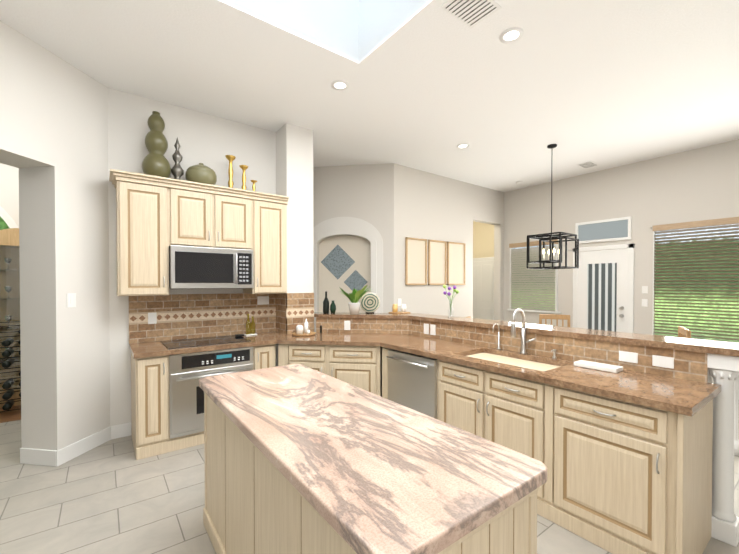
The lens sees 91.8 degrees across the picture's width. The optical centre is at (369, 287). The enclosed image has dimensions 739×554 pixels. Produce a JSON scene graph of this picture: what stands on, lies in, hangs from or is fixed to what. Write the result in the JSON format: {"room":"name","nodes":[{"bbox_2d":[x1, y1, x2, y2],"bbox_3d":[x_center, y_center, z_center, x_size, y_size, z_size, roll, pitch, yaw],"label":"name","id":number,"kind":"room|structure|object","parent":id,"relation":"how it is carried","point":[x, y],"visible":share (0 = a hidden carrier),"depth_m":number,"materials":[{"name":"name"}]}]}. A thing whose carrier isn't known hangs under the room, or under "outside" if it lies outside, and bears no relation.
{"room":"kitchen","nodes":[
{"label":"kitchen","id":0,"kind":"room"},
{"bbox_2d":[0,163,18,227],"bbox_3d":[-5.779,-0.233,3.989,8.370,3.400,0.150,0,1,-37],"label":"wall","id":1,"kind":"structure","parent":0,"point":[9,190],"depth_m":4.69,"materials":[{"name":"white paint"}]},
{"bbox_2d":[0,206,17,229],"bbox_3d":[-5.554,-0.258,4.031,2.560,2.530,0.049,0,1,-37],"label":"arch","id":2,"kind":"object","parent":1,"relation":"attached to","point":[7,221],"visible":0.19,"depth_m":4.65,"materials":[{"name":"white paint"}]},
{"bbox_2d":[0,20,109,449],"bbox_3d":[-2.811,-0.218,2.664,0.350,3.400,1.660,0,1,8],"label":"wall","id":3,"kind":"structure","parent":0,"point":[63,252],"depth_m":3.00,"materials":[{"name":"white paint"}]},
{"bbox_2d":[20,448,56,465],"bbox_3d":[-2.766,1.414,2.991,0.350,0.130,0.015,0,1,8],"label":"baseboard","id":4,"kind":"structure","parent":3,"relation":"attached to","point":[44,457],"depth_m":2.98,"materials":[{"name":"white paint"}]},
{"bbox_2d":[67,293,75,307],"bbox_3d":[-2.568,0.108,3.087,0.010,0.120,0.080,0,1,9],"label":"light switch","id":5,"kind":"object","parent":3,"relation":"attached to","point":[68,299],"depth_m":3.08,"materials":[{"name":"white plastic"}]},
{"bbox_2d":[56,426,110,466],"bbox_3d":[-2.549,1.411,3.218,0.015,0.130,0.525,0,1,8],"label":"baseboard","id":6,"kind":"structure","parent":3,"relation":"attached to","point":[74,450],"depth_m":3.18,"materials":[{"name":"white paint"}]},
{"bbox_2d":[107,87,278,425],"bbox_3d":[-1.818,-0.234,4.077,2.220,3.400,0.150,0,1,-37],"label":"wall","id":7,"kind":"structure","parent":0,"point":[209,141],"depth_m":3.73,"materials":[{"name":"white paint"}]},
{"bbox_2d":[111,422,130,439],"bbox_3d":[-2.446,1.408,3.523,0.170,0.130,0.015,0,1,-37],"label":"baseboard","id":8,"kind":"structure","parent":7,"relation":"attached to","point":[121,430],"depth_m":3.52,"materials":[{"name":"white paint"}]},
{"bbox_2d":[113,173,172,295],"bbox_3d":[-2.201,-0.477,3.473,0.407,1.100,0.345,0,1,-37],"label":"upper cabinet","id":9,"kind":"object","parent":7,"relation":"attached to","point":[171,233],"depth_m":3.33,"materials":[{"name":"beige wood"}]},
{"bbox_2d":[142,111,170,177],"bbox_3d":[-2.107,-1.389,3.542,0.250,0.680,0.250,0,1,-37],"label":"vase","id":10,"kind":"object","parent":9,"relation":"on","point":[155,162],"visible":0.88,"depth_m":3.47,"materials":[{"name":"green ceramic"}]},
{"bbox_2d":[129,293,275,342],"bbox_3d":[-1.773,0.307,4.010,1.535,0.480,0.012,0,1,-37],"label":"backsplash","id":11,"kind":"structure","parent":7,"relation":"attached to","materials":[{"name":"tile"}]},
{"bbox_2d":[148,312,156,323],"bbox_3d":[-2.220,0.311,3.659,0.075,0.115,0.008,0,1,-37],"label":"outlet","id":12,"kind":"object","parent":11,"relation":"attached to","point":[152,316],"depth_m":3.66,"materials":[{"name":"white plastic"}]},
{"bbox_2d":[257,296,268,304],"bbox_3d":[-1.292,0.153,4.354,0.142,0.100,0.008,0,1,-37],"label":"outlet","id":13,"kind":"object","parent":11,"relation":"attached to","point":[261,300],"depth_m":4.35,"materials":[{"name":"white plastic"}]},
{"bbox_2d":[169,181,252,248],"bbox_3d":[-1.712,-0.723,3.835,0.813,0.615,0.345,0,1,-37],"label":"upper cabinet","id":14,"kind":"object","parent":7,"relation":"attached to","point":[198,214],"depth_m":3.67,"materials":[{"name":"beige wood"}]},
{"bbox_2d":[171,138,183,179],"bbox_3d":[-1.960,-1.295,3.653,0.130,0.490,0.130,0,1,-37],"label":"finial ornament","id":15,"kind":"object","parent":14,"relation":"on","point":[177,171],"visible":0.79,"depth_m":3.63,"materials":[{"name":"grey metal"}]},
{"bbox_2d":[185,163,216,184],"bbox_3d":[-1.780,-1.184,3.789,0.300,0.265,0.300,0,1,-37],"label":"lidded bowl","id":16,"kind":"object","parent":14,"relation":"on","point":[200,173],"visible":0.83,"depth_m":3.67,"materials":[{"name":"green ceramic"}]},
{"bbox_2d":[169,245,252,288],"bbox_3d":[-1.688,-0.202,3.807,0.797,0.420,0.428,0,1,-37],"label":"microwave","id":17,"kind":"object","parent":14,"relation":"attached to","point":[190,266],"depth_m":3.64,"materials":[{"name":"grey metal"}]},
{"bbox_2d":[225,155,235,187],"bbox_3d":[-1.539,-1.258,3.968,0.120,0.410,0.120,0,1,-37],"label":"candlestick","id":18,"kind":"object","parent":14,"relation":"on","point":[230,158],"visible":0.73,"depth_m":3.95,"materials":[{"name":"gold metal"}]},
{"bbox_2d":[239,165,248,189],"bbox_3d":[-1.422,-1.219,4.056,0.108,0.330,0.108,0,1,-37],"label":"candlestick","id":19,"kind":"object","parent":14,"relation":"on","point":[243,168],"visible":0.71,"depth_m":4.04,"materials":[{"name":"gold metal"}]},
{"bbox_2d":[243,193,288,293],"bbox_3d":[-1.224,-0.485,4.202,0.406,1.100,0.345,0,1,-37],"label":"upper cabinet","id":20,"kind":"object","parent":7,"relation":"attached to","point":[269,213],"depth_m":4.06,"materials":[{"name":"beige wood"}]},
{"bbox_2d":[250,180,256,190],"bbox_3d":[-1.331,-1.145,4.125,0.084,0.180,0.084,0,1,-37],"label":"candlestick","id":21,"kind":"object","parent":20,"relation":"on","point":[253,182],"visible":0.54,"depth_m":4.11,"materials":[{"name":"gold metal"}]},
{"bbox_2d":[169,245,240,288],"bbox_3d":[-1.761,-0.203,3.753,0.614,0.416,0.428,0,1,-37],"label":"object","id":22,"kind":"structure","parent":0,"point":[190,266],"depth_m":3.61,"materials":[{"name":"grey metal"}]},
{"bbox_2d":[241,249,256,288],"bbox_3d":[-1.449,-0.206,3.986,0.201,0.416,0.428,0,1,-37],"label":"control panel","id":23,"kind":"object","parent":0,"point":[248,256],"depth_m":3.88,"materials":[{"name":"grey metal"}]},
{"bbox_2d":[276,123,312,292],"bbox_3d":[-0.929,-0.700,4.443,0.350,2.475,0.320,0,1,-37],"label":"wall column","id":24,"kind":"structure","parent":0,"point":[294,163],"depth_m":4.31,"materials":[{"name":"white paint"}]},
{"bbox_2d":[313,163,393,331],"bbox_3d":[-1.241,-0.255,5.937,3.300,3.400,0.150,0,1,8],"label":"wall","id":25,"kind":"structure","parent":0,"point":[364,192],"depth_m":5.68,"materials":[{"name":"grey paint"}]},
{"bbox_2d":[319,236,370,312],"bbox_3d":[-0.397,-0.214,5.869,0.890,1.280,0.001,0,1,8],"label":"wall niche","id":26,"kind":"object","parent":25,"relation":"attached to","point":[356,249],"visible":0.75,"depth_m":5.88,"materials":[{"name":"beige paint"}]},
{"bbox_2d":[321,245,354,278],"bbox_3d":[-0.521,-0.424,5.883,0.580,0.580,0.001,0,1,8],"label":"wall tile","id":27,"kind":"object","parent":26,"relation":"attached to","point":[337,261],"visible":1,"depth_m":5.88,"materials":[{"name":"grey stone"}]},
{"bbox_2d":[344,270,366,290],"bbox_3d":[-0.224,-0.093,5.841,0.400,0.400,0.001,0,1,8],"label":"wall tile","id":28,"kind":"object","parent":26,"relation":"attached to","point":[355,279],"visible":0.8,"depth_m":5.84,"materials":[{"name":"blue tile"}]},
{"bbox_2d":[313,217,382,312],"bbox_3d":[-0.417,-0.280,5.726,1.070,1.415,0.032,0,1,8],"label":"trim","id":29,"kind":"structure","parent":25,"relation":"attached to","point":[340,230],"depth_m":5.69,"materials":[{"name":"white paint"}]},
{"bbox_2d":[0,420,738,553],"bbox_3d":[-1.064,1.531,2.819,14.500,0.100,12.000,0,1,-37],"label":"floor","id":30,"kind":"structure","parent":0,"point":[113,496],"depth_m":2.43,"materials":[{"name":"grey tile"}]},
{"bbox_2d":[0,405,20,422],"bbox_3d":[-5.238,1.469,3.644,7.800,0.004,1.080,0,1,-37],"label":"wood floor","id":31,"kind":"structure","parent":30,"relation":"on","point":[9,416],"depth_m":4.13,"materials":[{"name":"brown wood"}]},
{"bbox_2d":[0,228,20,407],"bbox_3d":[-4.420,0.361,4.592,0.620,2.200,0.380,0,1,-37],"label":"wine rack","id":32,"kind":"object","parent":31,"relation":"on","point":[9,280],"visible":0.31,"depth_m":4.58,"materials":[{"name":"brown wood"}]},
{"bbox_2d":[0,321,20,411],"bbox_3d":[-4.274,0.938,4.169,0.590,1.054,0.356,0,1,-37],"label":"wine rack","id":33,"kind":"object","parent":31,"relation":"on","point":[7,385],"visible":0.48,"depth_m":4.10,"materials":[{"name":"black metal"}]},
{"bbox_2d":[2,338,13,346],"bbox_3d":[-4.213,0.630,4.182,0.076,0.072,0.310,0,1,-37],"label":"bottle","id":34,"kind":"object","parent":33,"relation":"on","point":[9,341],"depth_m":4.07,"materials":[{"name":"black glass"}]},
{"bbox_2d":[2,348,13,356],"bbox_3d":[-4.213,0.751,4.184,0.076,0.072,0.310,0,1,-37],"label":"bottle","id":35,"kind":"object","parent":33,"relation":"on","point":[8,352],"depth_m":4.07,"materials":[{"name":"black glass"}]},
{"bbox_2d":[2,359,13,367],"bbox_3d":[-4.213,0.872,4.185,0.076,0.072,0.310,0,1,-37],"label":"bottle","id":36,"kind":"object","parent":33,"relation":"on","point":[8,362],"depth_m":4.07,"materials":[{"name":"black glass"}]},
{"bbox_2d":[2,379,13,388],"bbox_3d":[-4.213,1.115,4.188,0.076,0.072,0.310,0,1,-37],"label":"bottle","id":37,"kind":"object","parent":33,"relation":"on","point":[10,382],"depth_m":4.08,"materials":[{"name":"black glass"}]},
{"bbox_2d":[2,389,13,399],"bbox_3d":[-4.213,1.236,4.189,0.076,0.072,0.310,0,1,-37],"label":"bottle","id":38,"kind":"object","parent":33,"relation":"on","point":[8,394],"depth_m":4.08,"materials":[{"name":"black glass"}]},
{"bbox_2d":[2,400,14,410],"bbox_3d":[-4.213,1.357,4.190,0.076,0.072,0.310,0,1,-37],"label":"bottle","id":39,"kind":"object","parent":33,"relation":"on","point":[8,405],"depth_m":4.09,"materials":[{"name":"black glass"}]},
{"bbox_2d":[131,353,172,459],"bbox_3d":[-2.077,1.034,3.373,0.246,0.880,0.650,0,1,-37],"label":"base cabinet","id":40,"kind":"object","parent":30,"relation":"on","point":[151,377],"depth_m":3.14,"materials":[{"name":"beige wood"}]},
{"bbox_2d":[169,345,256,450],"bbox_3d":[-1.670,1.031,3.677,0.768,0.880,0.650,0,1,-37],"label":"base cabinet","id":41,"kind":"object","parent":30,"relation":"on","point":[188,398],"depth_m":3.32,"materials":[{"name":"silver metal"}]},
{"bbox_2d":[169,346,252,438],"bbox_3d":[-1.469,0.976,3.406,0.752,0.747,0.095,0,1,-37],"label":"oven","id":42,"kind":"object","parent":41,"relation":"in","point":[186,398],"depth_m":3.31,"materials":[{"name":"silver metal"}]},
{"bbox_2d":[129,329,416,356],"bbox_3d":[-0.875,0.570,3.780,2.695,0.040,1.429,0,1,-37],"label":"countertop","id":43,"kind":"structure","parent":41,"relation":"on","point":[317,343],"depth_m":3.72,"materials":[{"name":"brown stone"}]},
{"bbox_2d":[161,333,248,348],"bbox_3d":[-1.679,0.546,3.683,0.760,0.008,0.520,0,1,-37],"label":"cooktop","id":44,"kind":"object","parent":43,"relation":"in","point":[182,342],"depth_m":3.63,"materials":[{"name":"black glass"}]},
{"bbox_2d":[244,314,256,335],"bbox_3d":[-1.375,0.424,4.134,0.130,0.242,0.100,0,1,-37],"label":"dish","id":45,"kind":"object","parent":43,"relation":"on","point":[250,328],"visible":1,"depth_m":4.11,"materials":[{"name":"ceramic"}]},
{"bbox_2d":[246,314,250,333],"bbox_3d":[-1.395,0.417,4.119,0.056,0.230,0.055,0,1,-37],"label":"oil bottle","id":46,"kind":"object","parent":45,"relation":"on","point":[248,324],"depth_m":4.10,"materials":[{"name":"yellow glass"}]},
{"bbox_2d":[251,316,254,333],"bbox_3d":[-1.354,0.432,4.156,0.056,0.200,0.055,0,1,-37],"label":"oil bottle","id":47,"kind":"object","parent":45,"relation":"on","point":[252,323],"depth_m":4.13,"materials":[{"name":"yellow glass"}]},
{"bbox_2d":[292,319,315,335],"bbox_3d":[-0.761,0.455,4.157,0.280,0.179,0.280,0,1,-37],"label":"tray","id":48,"kind":"object","parent":43,"relation":"on","point":[301,332],"visible":1,"depth_m":4.13,"materials":[{"name":"brown wood"}]},
{"bbox_2d":[296,325,302,333],"bbox_3d":[-0.811,0.483,4.157,0.084,0.105,0.084,0,1,-37],"label":"canister","id":49,"kind":"object","parent":48,"relation":"on","point":[299,328],"depth_m":4.13,"materials":[{"name":"white ceramic"}]},
{"bbox_2d":[257,341,276,368],"bbox_3d":[-1.268,1.028,3.977,0.236,0.880,0.650,0,1,-37],"label":"base cabinet","id":50,"kind":"object","parent":30,"relation":"on","point":[266,355],"depth_m":3.74,"materials":[{"name":"beige wood"}]},
{"bbox_2d":[278,345,376,394],"bbox_3d":[-0.389,1.027,4.047,1.215,0.880,1.205,0,1,-37],"label":"base cabinet","id":51,"kind":"object","parent":30,"relation":"on","point":[358,367],"depth_m":3.70,"materials":[{"name":"beige wood"}]},
{"bbox_2d":[309,317,420,340],"bbox_3d":[-0.066,0.913,4.386,0.939,1.100,0.904,0,1,-37],"label":"tile backsplash","id":52,"kind":"structure","parent":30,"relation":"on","point":[351,330],"depth_m":4.26,"materials":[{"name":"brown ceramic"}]},
{"bbox_2d":[344,321,349,329],"bbox_3d":[-0.268,0.454,4.323,0.056,0.115,0.056,0,1,-37],"label":"outlet","id":53,"kind":"object","parent":52,"relation":"attached to","point":[346,323],"depth_m":4.32,"materials":[{"name":"white plastic"}]},
{"bbox_2d":[301,312,738,356],"bbox_3d":[0.741,0.354,3.448,1.101,0.040,3.910,0,1,-37],"label":"countertop","id":54,"kind":"structure","parent":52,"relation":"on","point":[687,345],"depth_m":2.79,"materials":[{"name":"brown stone"}]},
{"bbox_2d":[323,291,328,313],"bbox_3d":[-0.543,0.183,4.479,0.080,0.275,0.080,0,1,-37],"label":"bottle","id":55,"kind":"object","parent":54,"relation":"on","point":[326,306],"visible":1,"depth_m":4.45,"materials":[{"name":"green glass"}]},
{"bbox_2d":[330,300,335,312],"bbox_3d":[-0.460,0.241,4.511,0.080,0.160,0.078,0,1,-37],"label":"vase","id":56,"kind":"object","parent":54,"relation":"on","point":[332,307],"visible":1,"depth_m":4.48,"materials":[{"name":"green glass"}]},
{"bbox_2d":[339,285,371,313],"bbox_3d":[-0.165,0.143,4.363,0.432,0.358,0.428,0,1,-37],"label":"potted plant","id":57,"kind":"object","parent":54,"relation":"on","point":[354,296],"visible":1,"depth_m":4.32,"materials":[{"name":"green plant"}]},
{"bbox_2d":[360,292,379,313],"bbox_3d":[0.009,0.194,4.535,0.260,0.274,0.110,0,-9,8],"label":"decorative plate","id":58,"kind":"object","parent":54,"relation":"on","point":[370,302],"visible":0.96,"depth_m":4.53,"materials":[{"name":"white ceramic"}]},
{"bbox_2d":[388,304,410,313],"bbox_3d":[0.382,0.264,4.546,0.220,0.113,0.180,0,1,-37],"label":"tray","id":59,"kind":"object","parent":54,"relation":"on","point":[395,309],"visible":1,"depth_m":4.51,"materials":[{"name":"brown wood"}]},
{"bbox_2d":[392,304,397,311],"bbox_3d":[0.324,0.257,4.540,0.074,0.100,0.074,0,1,-37],"label":"candle jar","id":60,"kind":"object","parent":59,"relation":"on","point":[394,308],"depth_m":4.51,"materials":[{"name":"yellow"}]},
{"bbox_2d":[401,304,405,311],"bbox_3d":[0.431,0.257,4.546,0.074,0.100,0.074,0,1,-37],"label":"candle jar","id":61,"kind":"object","parent":59,"relation":"on","point":[403,306],"depth_m":4.52,"materials":[{"name":"white wax"}]},
{"bbox_2d":[443,285,458,317],"bbox_3d":[0.897,0.146,3.944,0.172,0.361,0.174,0,1,-37],"label":"flower vase","id":62,"kind":"object","parent":54,"relation":"on","point":[449,293],"visible":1,"depth_m":3.93,"materials":[{"name":"clear glass"}]},
{"bbox_2d":[201,388,536,553],"bbox_3d":[-0.244,1.053,1.716,0.650,0.880,1.830,0,1,-37],"label":"kitchen island","id":63,"kind":"object","parent":30,"relation":"on","point":[250,508],"depth_m":1.44,"materials":[{"name":"beige wood"}]},
{"bbox_2d":[199,364,546,553],"bbox_3d":[-0.244,0.593,1.711,0.700,0.040,1.880,0,1,-37],"label":"island countertop","id":64,"kind":"structure","parent":63,"relation":"on","point":[385,476],"depth_m":1.20,"materials":[{"name":"stone"}]},
{"bbox_2d":[377,345,432,416],"bbox_3d":[0.598,1.032,3.524,0.648,0.881,0.753,0,1,-37],"label":"base cabinet","id":65,"kind":"object","parent":30,"relation":"on","point":[405,379],"depth_m":3.32,"materials":[{"name":"metal"}]},
{"bbox_2d":[386,349,436,418],"bbox_3d":[0.357,0.978,3.288,0.089,0.765,0.628,0,1,-37],"label":"dishwasher","id":66,"kind":"object","parent":65,"relation":"in","point":[411,375],"depth_m":3.25,"materials":[{"name":"silver metal"}]},
{"bbox_2d":[433,349,556,515],"bbox_3d":[1.114,1.040,2.835,0.648,0.881,0.968,0,1,-37],"label":"base cabinet","id":67,"kind":"object","parent":30,"relation":"on","point":[497,408],"depth_m":2.64,"materials":[{"name":"beige wood"}]},
{"bbox_2d":[539,314,569,326],"bbox_3d":[2.996,0.947,5.784,0.480,1.000,0.480,0,1,25],"label":"chair","id":68,"kind":"object","parent":30,"relation":"on","point":[554,316],"visible":0.23,"depth_m":5.95,"materials":[{"name":"brown wood"}]},
{"bbox_2d":[541,385,716,553],"bbox_3d":[1.578,1.047,2.213,0.648,0.881,0.684,0,1,-37],"label":"base cabinet","id":69,"kind":"object","parent":30,"relation":"on","point":[635,455],"depth_m":1.99,"materials":[{"name":"beige wood"}]},
{"bbox_2d":[381,337,720,416],"bbox_3d":[1.084,0.580,2.859,0.660,0.040,2.391,0,1,-37],"label":"countertop","id":70,"kind":"structure","parent":69,"relation":"on","point":[681,395],"depth_m":2.26,"materials":[{"name":"brown stone"}]},
{"bbox_2d":[492,323,500,349],"bbox_3d":[1.133,0.436,3.200,0.113,0.241,0.033,0,1,-37],"label":"faucet","id":71,"kind":"object","parent":70,"relation":"on","point":[498,327],"depth_m":3.22,"materials":[{"name":"silver metal"}]},
{"bbox_2d":[511,308,535,353],"bbox_3d":[1.265,0.365,2.950,0.203,0.388,0.131,0,1,-37],"label":"faucet","id":72,"kind":"object","parent":70,"relation":"on","point":[527,335],"depth_m":3.01,"materials":[{"name":"silver metal"}]},
{"bbox_2d":[574,360,622,372],"bbox_3d":[1.597,0.548,2.505,0.120,0.030,0.270,0,1,-37],"label":"marble tray","id":73,"kind":"object","parent":70,"relation":"on","point":[599,366],"visible":1,"depth_m":2.46,"materials":[{"name":"white stone"}]},
{"bbox_2d":[678,326,690,337],"bbox_3d":[3.469,0.964,4.265,0.480,1.000,0.480,0,1,32],"label":"chair","id":74,"kind":"object","parent":30,"relation":"on","point":[683,332],"visible":0.19,"depth_m":4.10,"materials":[{"name":"brown wood"}]},
{"bbox_2d":[734,377,738,455],"bbox_3d":[3.240,1.076,3.202,0.140,0.800,0.138,0,1,-37],"label":"post","id":75,"kind":"object","parent":30,"relation":"on","point":[736,417],"visible":0.15,"depth_m":3.16,"materials":[{"name":"white paint"}]},
{"bbox_2d":[0,0,738,191],"bbox_3d":[-1.064,-1.979,2.780,14.500,0.120,12.000,0,1,-37],"label":"ceiling","id":76,"kind":"structure","parent":0,"point":[606,84],"depth_m":3.29,"materials":[{"name":"white paint"}]},
{"bbox_2d":[206,0,358,65],"bbox_3d":[-0.609,-2.418,2.709,1.250,1.000,0.050,0,1,-37],"label":"skylight","id":77,"kind":"object","parent":76,"relation":"in","point":[330,27],"visible":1,"depth_m":2.81,"materials":[{"name":"white paint"}]},
{"bbox_2d":[331,80,348,90],"bbox_3d":[-0.281,-1.923,3.403,0.170,0.006,0.170,0,1,-37],"label":"recessed light","id":78,"kind":"object","parent":76,"relation":"in","point":[339,84],"visible":1,"depth_m":3.40,"materials":[{"name":"white paint"}]},
{"bbox_2d":[356,0,440,67],"bbox_3d":[0.301,-2.417,2.577,0.050,1.000,1.350,0,1,-37],"label":"well","id":79,"kind":"object","parent":76,"relation":"in","point":[383,24],"visible":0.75,"depth_m":2.81,"materials":[{"name":"white paint"}]},
{"bbox_2d":[457,144,468,148],"bbox_3d":[1.280,-1.940,4.906,0.170,0.006,0.170,0,1,-37],"label":"recessed light","id":80,"kind":"object","parent":76,"relation":"in","point":[461,146],"visible":1,"depth_m":4.91,"materials":[{"name":"white paint"}]},
{"bbox_2d":[440,0,501,28],"bbox_3d":[0.691,-1.910,2.437,0.340,0.008,0.250,0,1,-37],"label":"ceiling vent","id":81,"kind":"object","parent":76,"relation":"in","point":[471,14],"visible":1,"depth_m":2.45,"materials":[{"name":"white metal"}]},
{"bbox_2d":[500,27,523,43],"bbox_3d":[1.078,-1.915,2.720,0.170,0.006,0.170,0,1,-37],"label":"recessed light","id":82,"kind":"object","parent":76,"relation":"in","point":[515,33],"visible":1,"depth_m":2.71,"materials":[{"name":"white paint"}]},
{"bbox_2d":[526,144,578,268],"bbox_3d":[2.506,-1.103,4.895,0.478,1.679,0.478,0,1,-37],"label":"cage pendant light","id":83,"kind":"object","parent":76,"relation":"hanging from","point":[550,238],"visible":1,"depth_m":4.86,"materials":[{"name":"black metal"}]},
{"bbox_2d":[577,161,598,168],"bbox_3d":[3.456,-1.946,5.670,0.300,0.008,0.220,0,1,-37],"label":"ceiling vent","id":84,"kind":"object","parent":76,"relation":"in","point":[588,164],"visible":0.94,"depth_m":5.64,"materials":[{"name":"white metal"}]},
{"bbox_2d":[424,323,435,334],"bbox_3d":[0.662,0.458,3.946,0.008,0.115,0.175,0,1,-37],"label":"outlet","id":85,"kind":"object","parent":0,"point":[429,328],"depth_m":3.95,"materials":[{"name":"white plastic"}]},
{"bbox_2d":[394,163,472,317],"bbox_3d":[1.139,-0.258,6.266,1.980,3.400,0.183,0,1,-37],"label":"wall","id":86,"kind":"structure","parent":0,"point":[429,206],"depth_m":6.14,"materials":[{"name":"grey paint"}]},
{"bbox_2d":[473,221,493,257],"bbox_3d":[2.756,-0.282,8.337,0.150,3.400,1.200,0,1,-37],"label":"wall","id":87,"kind":"structure","parent":0,"point":[483,240],"depth_m":8.34,"materials":[{"name":"beige paint"}]},
{"bbox_2d":[473,257,493,319],"bbox_3d":[2.637,0.358,8.331,0.055,2.120,0.820,0,1,-37],"label":"wainscoting","id":88,"kind":"structure","parent":87,"relation":"attached to","point":[481,304],"depth_m":8.28,"materials":[{"name":"white wood"}]},
{"bbox_2d":[473,184,503,320],"bbox_3d":[2.391,-0.269,7.222,1.170,3.400,0.150,0,1,-37],"label":"wall","id":89,"kind":"structure","parent":0,"point":[498,272],"depth_m":7.35,"materials":[{"name":"grey paint"}]},
{"bbox_2d":[504,139,738,383],"bbox_3d":[5.015,-0.239,4.564,0.150,3.400,7.550,0,1,-37],"label":"wall","id":90,"kind":"structure","parent":0,"point":[698,182],"depth_m":5.59,"materials":[{"name":"grey paint"}]},
{"bbox_2d":[507,239,560,313],"bbox_3d":[3.134,-0.235,6.885,0.085,1.400,1.040,0,1,-37],"label":"nook window","id":91,"kind":"structure","parent":90,"relation":"in","point":[533,290],"depth_m":6.88,"materials":[{"name":"grey paint"}]},
{"bbox_2d":[577,248,628,332],"bbox_3d":[3.866,0.408,5.966,0.019,2.065,0.760,0,1,-37],"label":"patio door","id":92,"kind":"structure","parent":90,"relation":"in","point":[620,256],"depth_m":5.85,"materials":[{"name":"white wood"}]},
{"bbox_2d":[585,261,618,263],"bbox_3d":[3.853,-0.420,5.947,0.004,0.030,0.500,0,1,-37],"label":"bead","id":93,"kind":"object","parent":92,"relation":"attached to","point":[601,262],"visible":1,"depth_m":5.94,"materials":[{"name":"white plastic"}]},
{"bbox_2d":[573,244,633,332],"bbox_3d":[3.838,0.375,5.945,0.090,2.140,0.900,0,1,-37],"label":"door frame","id":94,"kind":"structure","parent":90,"relation":"attached to","point":[601,294],"depth_m":5.92,"materials":[{"name":"white paint"}]},
{"bbox_2d":[575,216,631,243],"bbox_3d":[3.862,-0.945,5.948,0.030,0.360,0.820,0,1,-37],"label":"transom","id":95,"kind":"object","parent":90,"relation":"attached to","point":[613,229],"visible":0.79,"depth_m":5.91,"materials":[{"name":"grey glass"}]},
{"bbox_2d":[642,286,647,293],"bbox_3d":[4.224,0.030,5.493,0.006,0.115,0.075,0,1,-37],"label":"light switch","id":96,"kind":"object","parent":90,"relation":"attached to","point":[646,287],"visible":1,"depth_m":5.48,"materials":[{"name":"white plastic"}]},
{"bbox_2d":[642,299,647,306],"bbox_3d":[4.224,0.231,5.495,0.006,0.115,0.075,0,1,-37],"label":"light switch","id":97,"kind":"object","parent":90,"relation":"attached to","point":[646,300],"visible":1,"depth_m":5.48,"materials":[{"name":"white plastic"}]},
{"bbox_2d":[652,224,738,342],"bbox_3d":[5.101,-0.076,4.262,0.075,1.640,2.784,0,1,-37],"label":"window","id":98,"kind":"structure","parent":90,"relation":"in","point":[689,255],"depth_m":4.97,"materials":[{"name":"white paint"}]},
{"bbox_2d":[650,213,738,341],"bbox_3d":[5.119,-0.111,4.275,0.030,1.710,2.900,0,1,-37],"label":"window blind","id":99,"kind":"object","parent":98,"relation":"attached to","point":[698,288],"depth_m":4.99,"materials":[{"name":"white plastic"}]},
{"bbox_2d":[653,217,738,231],"bbox_3d":[5.093,-0.873,4.247,0.075,0.085,2.800,0,1,-37],"label":"blind valance","id":100,"kind":"object","parent":98,"relation":"attached to","point":[705,223],"visible":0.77,"depth_m":4.94,"materials":[{"name":"brown wood"}]},
{"bbox_2d":[619,351,637,362],"bbox_3d":[1.775,0.475,2.457,0.008,0.070,0.110,0,1,-37],"label":"outlet","id":101,"kind":"object","parent":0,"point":[624,356],"depth_m":2.45,"materials":[{"name":"white plastic"}]},
{"bbox_2d":[652,355,673,368],"bbox_3d":[1.889,0.476,2.304,0.008,0.070,0.110,0,1,-37],"label":"outlet","id":102,"kind":"object","parent":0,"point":[658,361],"depth_m":2.30,"materials":[{"name":"white plastic"}]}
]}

